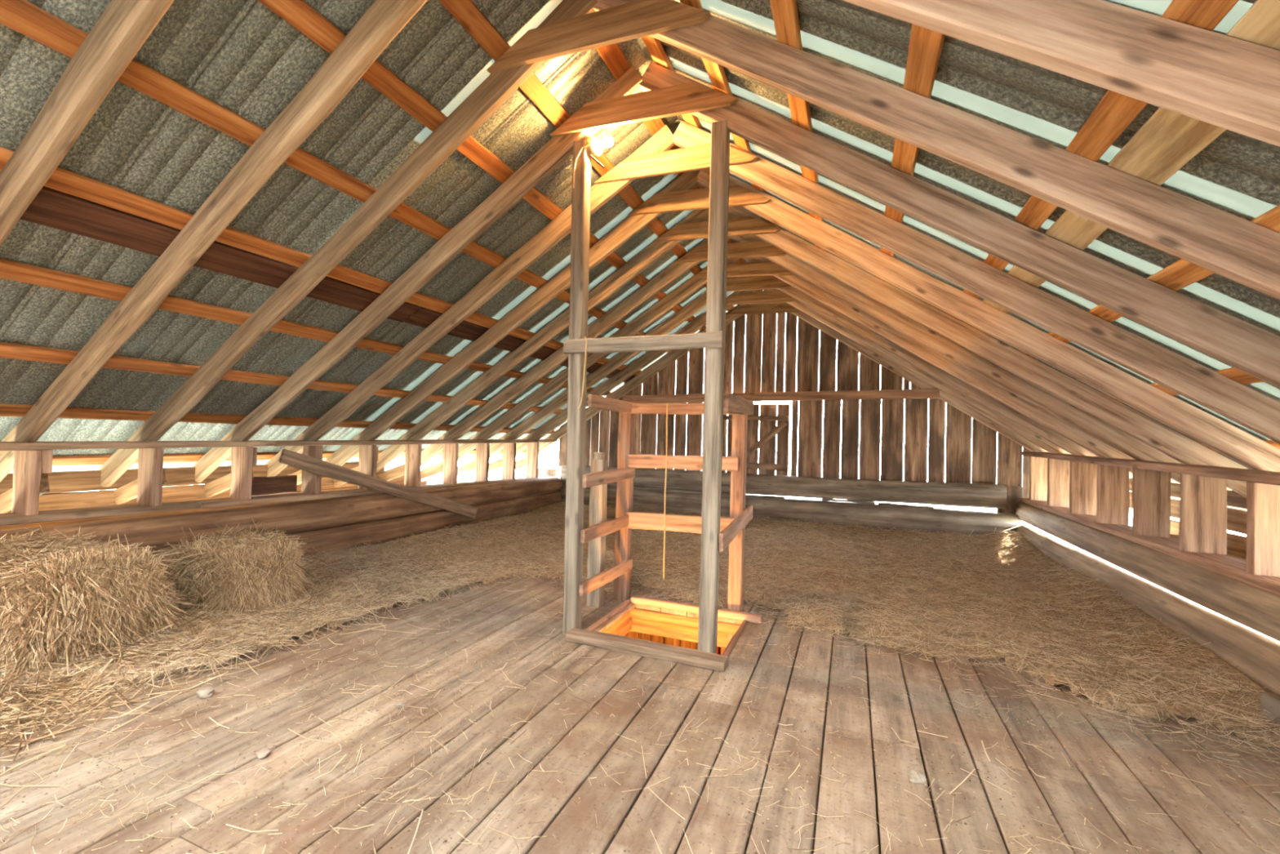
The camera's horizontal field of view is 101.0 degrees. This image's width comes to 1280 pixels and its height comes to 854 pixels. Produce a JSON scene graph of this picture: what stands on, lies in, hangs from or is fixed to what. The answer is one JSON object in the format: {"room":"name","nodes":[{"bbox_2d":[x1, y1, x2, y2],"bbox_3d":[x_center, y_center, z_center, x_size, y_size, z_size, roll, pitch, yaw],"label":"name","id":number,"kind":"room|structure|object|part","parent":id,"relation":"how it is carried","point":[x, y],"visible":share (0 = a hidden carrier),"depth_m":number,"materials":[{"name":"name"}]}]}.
{"room":"farm building","nodes":[
{"label":"farm building","id":0,"kind":"room"},
{"bbox_2d":[0,439,563,584],"bbox_3d":[-3.182,0.643,5.026,0.906,1.123,8.802,1,-1,22],"label":"wall","id":1,"kind":"structure","parent":0,"point":[152,501],"depth_m":4.51,"materials":[{"name":"brown wood"}]},
{"bbox_3d":[-4.037,0.512,2.452,0.224,0.049,3.381,1,-2,22],"label":"sill plate","id":2,"kind":"part","parent":1,"relation":"part of","materials":[{"name":"brown wood"}]},
{"bbox_3d":[-3.573,0.122,3.599,0.214,0.049,2.010,1,-1,22],"label":"plate","id":3,"kind":"part","parent":1,"relation":"part of","materials":[{"name":"brown wood"}]},
{"bbox_3d":[-2.446,0.720,6.426,0.224,0.049,5.171,1,-2,22],"label":"sill plate","id":4,"kind":"part","parent":1,"relation":"part of","materials":[{"name":"brown wood"}]},
{"bbox_2d":[278,448,477,518],"bbox_3d":[-2.525,0.653,5.475,0.038,0.865,2.327,1,-1,27],"label":"plank","id":5,"kind":"object","parent":1,"relation":"attached to","point":[287,457],"visible":1,"depth_m":5.19,"materials":[{"name":"brown wood"}]},
{"bbox_3d":[-2.335,0.184,6.690,0.215,0.049,4.630,1,-1,22],"label":"plate","id":6,"kind":"part","parent":1,"relation":"part of","materials":[{"name":"brown wood"}]},
{"bbox_2d":[0,0,1279,510],"bbox_3d":[0.293,-0.823,4.061,8.370,2.883,8.806,1,-1,22],"label":"ceiling","id":7,"kind":"structure","parent":0,"point":[1059,220],"depth_m":2.72,"materials":[{"name":"brown wood"}]},
{"bbox_2d":[0,573,1279,853],"bbox_3d":[-0.028,1.372,3.588,6.573,0.239,8.520,1,-1,22],"label":"floor","id":8,"kind":"structure","parent":0,"point":[704,823],"depth_m":1.95,"materials":[{"name":"brown wood"}]},
{"bbox_2d":[0,524,208,679],"bbox_3d":[-3.026,0.841,2.764,1.141,0.617,0.933,1,-1,22],"label":"bale","id":9,"kind":"object","parent":8,"relation":"on","point":[59,597],"visible":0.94,"depth_m":2.59},
{"bbox_2d":[196,686,213,697],"bbox_3d":[-1.897,1.163,2.307,0.062,0.043,0.061,1,-1,22],"label":"clod","id":10,"kind":"object","parent":8,"relation":"on","point":[206,691],"visible":1,"depth_m":2.29,"materials":[{"name":"beige"}]},
{"bbox_2d":[0,551,479,786],"bbox_3d":[-2.373,1.101,3.048,2.172,0.153,3.093,1,-1,22],"label":"straw","id":11,"kind":"object","parent":8,"relation":"on","point":[11,717],"visible":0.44,"depth_m":2.45,"materials":[{"name":"beige plant"}]},
{"bbox_2d":[157,518,323,618],"bbox_3d":[-2.733,0.916,3.580,1.166,0.517,0.763,1,-1,35],"label":"bale","id":12,"kind":"object","parent":8,"relation":"on","point":[244,569],"visible":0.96,"depth_m":3.38},
{"bbox_2d":[256,747,270,758],"bbox_3d":[-1.355,1.172,1.897,0.044,0.026,0.040,2,-1,-9],"label":"clod","id":13,"kind":"object","parent":8,"relation":"on","point":[264,752],"visible":1,"depth_m":1.89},
{"bbox_2d":[395,701,404,706],"bbox_3d":[-1.029,1.189,2.260,0.041,0.024,0.040,1,-1,22],"label":"clod","id":14,"kind":"object","parent":8,"relation":"on","point":[399,704],"visible":1,"depth_m":2.25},
{"bbox_2d":[0,500,1279,853],"bbox_3d":[0.298,1.161,4.213,6.262,0.229,7.083,1,-1,22],"label":"hay layer","id":15,"kind":"object","parent":8,"relation":"on","point":[957,626],"visible":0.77,"depth_m":3.78,"materials":[{"name":"brown plant"}]},
{"bbox_2d":[0,503,1279,853],"bbox_3d":[0.280,1.175,4.199,6.223,0.201,6.985,1,-1,22],"label":"litter","id":16,"kind":"object","parent":8,"relation":"on","point":[766,762],"visible":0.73,"depth_m":1.98,"materials":[{"name":"beige plant"}]},
{"bbox_2d":[0,577,1279,853],"bbox_3d":[-0.362,1.223,2.583,6.153,0.007,3.409,1,-1,22],"label":"chaff","id":17,"kind":"object","parent":8,"relation":"on","point":[806,774],"visible":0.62,"depth_m":1.95,"materials":[{"name":"beige plant"}]},
{"bbox_2d":[562,120,762,671],"bbox_3d":[0.171,-0.162,3.401,1.182,3.136,1.058,1,-1,22],"label":"frame","id":18,"kind":"object","parent":8,"relation":"on","point":[717,532],"visible":0.96,"depth_m":3.19,"materials":[{"name":"brown wood"}]},
{"bbox_3d":[-0.384,-0.206,3.224,0.092,3.085,0.089,0,-2,22],"label":"post","id":19,"kind":"part","parent":18,"relation":"part of","materials":[{"name":"brown wood"}]},
{"bbox_2d":[573,143,589,187],"bbox_3d":[-0.358,-1.186,3.222,0.109,1.044,0.087,1,-1,22],"label":"power cord","id":20,"kind":"object","parent":18,"relation":"attached to","point":[582,148],"visible":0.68,"depth_m":3.21,"materials":[{"name":"white plastic"}]},
{"bbox_2d":[577,336,586,408],"bbox_3d":[-0.341,-0.322,3.135,0.060,0.429,0.014,0,-2,44],"label":"loop","id":21,"kind":"object","parent":18,"relation":"attached to","point":[584,336],"visible":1,"depth_m":3.12,"materials":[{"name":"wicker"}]},
{"bbox_3d":[-0.303,0.814,3.716,0.103,1.170,0.082,1,-1,22],"label":"post","id":22,"kind":"part","parent":18,"relation":"part of","materials":[{"name":"brown wood"}]},
{"bbox_3d":[-0.289,0.207,3.729,0.066,0.055,0.063,7,1,22],"label":"post","id":23,"kind":"part","parent":18,"relation":"part of","materials":[{"name":"brown wood"}]},
{"bbox_2d":[589,136,613,168],"bbox_3d":[-0.224,-1.665,3.216,0.144,0.216,0.109,1,-1,22],"label":"light bulb","id":24,"kind":"object","parent":18,"relation":"attached to","point":[596,145],"visible":1,"depth_m":3.20,"materials":[{"name":"glass"}]},
{"bbox_3d":[-0.203,-1.721,3.188,0.086,0.061,0.060,1,-1,22],"label":"bulb","id":25,"kind":"part","parent":24,"relation":"part of","materials":[{"name":"white glass"}]},
{"bbox_3d":[-0.172,-0.147,3.560,0.031,0.082,0.730,1,-1,22],"label":"rail","id":26,"kind":"part","parent":18,"relation":"part of","materials":[{"name":"brown wood"}]},
{"bbox_3d":[-0.116,0.648,3.878,0.103,1.520,0.093,1,-1,22],"label":"post","id":27,"kind":"part","parent":18,"relation":"part of","materials":[{"name":"brown wood"}]},
{"bbox_2d":[662,403,668,578],"bbox_3d":[0.178,0.442,3.684,0.019,1.220,0.015,1,-1,22],"label":"twine","id":28,"kind":"object","parent":18,"relation":"hanging from","point":[667,403],"visible":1,"depth_m":3.68,"materials":[{"name":"fabric"}]},
{"bbox_3d":[0.275,0.669,3.659,0.790,0.121,0.031,0,-2,22],"label":"rail","id":29,"kind":"part","parent":18,"relation":"part of","materials":[{"name":"brown wood"}]},
{"bbox_3d":[0.317,-0.127,3.671,0.830,0.083,0.033,1,-1,22],"label":"rail","id":30,"kind":"part","parent":18,"relation":"part of","materials":[{"name":"brown wood"}]},
{"bbox_3d":[0.288,0.245,3.670,0.790,0.100,0.031,0,-2,22],"label":"rail","id":31,"kind":"part","parent":18,"relation":"part of","materials":[{"name":"brown wood"}]},
{"bbox_3d":[0.409,-0.203,2.908,0.093,2.950,0.086,1,-1,22],"label":"post","id":32,"kind":"part","parent":18,"relation":"part of","materials":[{"name":"brown wood"}]},
{"bbox_3d":[0.607,0.609,3.278,0.028,0.106,0.912,1,2,22],"label":"rail","id":33,"kind":"part","parent":18,"relation":"part of","materials":[{"name":"brown wood"}]},
{"bbox_3d":[0.661,0.663,3.578,0.093,1.520,0.093,1,-1,22],"label":"post","id":34,"kind":"part","parent":18,"relation":"part of","materials":[{"name":"brown wood"}]},
{"bbox_3d":[0.622,-0.132,3.285,0.034,0.107,0.810,1,0,22],"label":"rail","id":35,"kind":"part","parent":18,"relation":"part of","materials":[{"name":"brown wood"}]},
{"bbox_2d":[907,768,926,783],"bbox_3d":[0.977,1.234,1.861,0.056,0.035,0.048,1,-1,22],"label":"clod","id":36,"kind":"object","parent":8,"relation":"on","point":[916,775],"visible":1,"depth_m":1.85,"materials":[{"name":"beige soil"}]},
{"bbox_2d":[1261,691,1279,724],"bbox_3d":[2.788,1.236,2.228,0.160,0.138,0.160,1,-1,22],"label":"wood block","id":37,"kind":"object","parent":8,"relation":"on","point":[1270,702],"visible":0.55,"depth_m":2.28,"materials":[{"name":"brown wood"}]},
{"bbox_2d":[624,631,725,654],"bbox_3d":[0.237,2.611,3.002,4.300,2.245,3.702,1,-1,22],"label":"wall","id":38,"kind":"structure","parent":0,"point":[668,641],"depth_m":4.83,"materials":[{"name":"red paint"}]},
{"bbox_2d":[537,289,1031,535],"bbox_3d":[1.736,-0.329,7.562,7.655,3.452,0.265,1,-1,22],"label":"wall","id":39,"kind":"structure","parent":0,"point":[975,477],"depth_m":7.21,"materials":[{"name":"brown wood"}]},
{"bbox_2d":[721,404,790,475],"bbox_3d":[1.618,0.177,7.639,1.040,1.015,0.064,1,-1,22],"label":"door","id":40,"kind":"structure","parent":39,"relation":"in","point":[766,423],"depth_m":7.56,"materials":[{"name":"brown wood"}]},
{"bbox_3d":[1.619,-0.130,7.641,1.030,0.080,0.038,1,-1,22],"label":"rail","id":41,"kind":"part","parent":40,"relation":"part of","materials":[{"name":"brown wood"}]},
{"bbox_3d":[1.604,0.561,7.624,1.040,0.102,0.039,1,-1,22],"label":"rail","id":42,"kind":"part","parent":40,"relation":"part of","materials":[{"name":"brown wood"}]},
{"bbox_2d":[1015,451,1279,693],"bbox_3d":[3.291,0.762,2.429,0.645,1.176,8.801,1,-1,22],"label":"wall","id":43,"kind":"structure","parent":0,"point":[1085,502],"depth_m":3.41,"materials":[{"name":"brown wood"}]},
{"bbox_3d":[3.123,0.783,2.366,0.244,0.053,8.560,1,-1,22],"label":"sill plate","id":44,"kind":"part","parent":43,"relation":"part of","materials":[{"name":"brown wood"}]},
{"bbox_3d":[3.134,0.258,2.379,0.233,0.055,8.561,1,0,22],"label":"plate","id":45,"kind":"part","parent":43,"relation":"part of","materials":[{"name":"brown wood"}]},
{"label":"outside","id":46,"kind":"structure","parent":0,"visible":0},
{"bbox_2d":[73,472,1279,643],"bbox_3d":[-0.105,3.778,-0.079,80.000,0.001,80.000,1,-1,22],"label":"ground","id":47,"kind":"structure","parent":46,"point":[437,478],"depth_m":32.50,"materials":[{"name":"white"}]}
]}

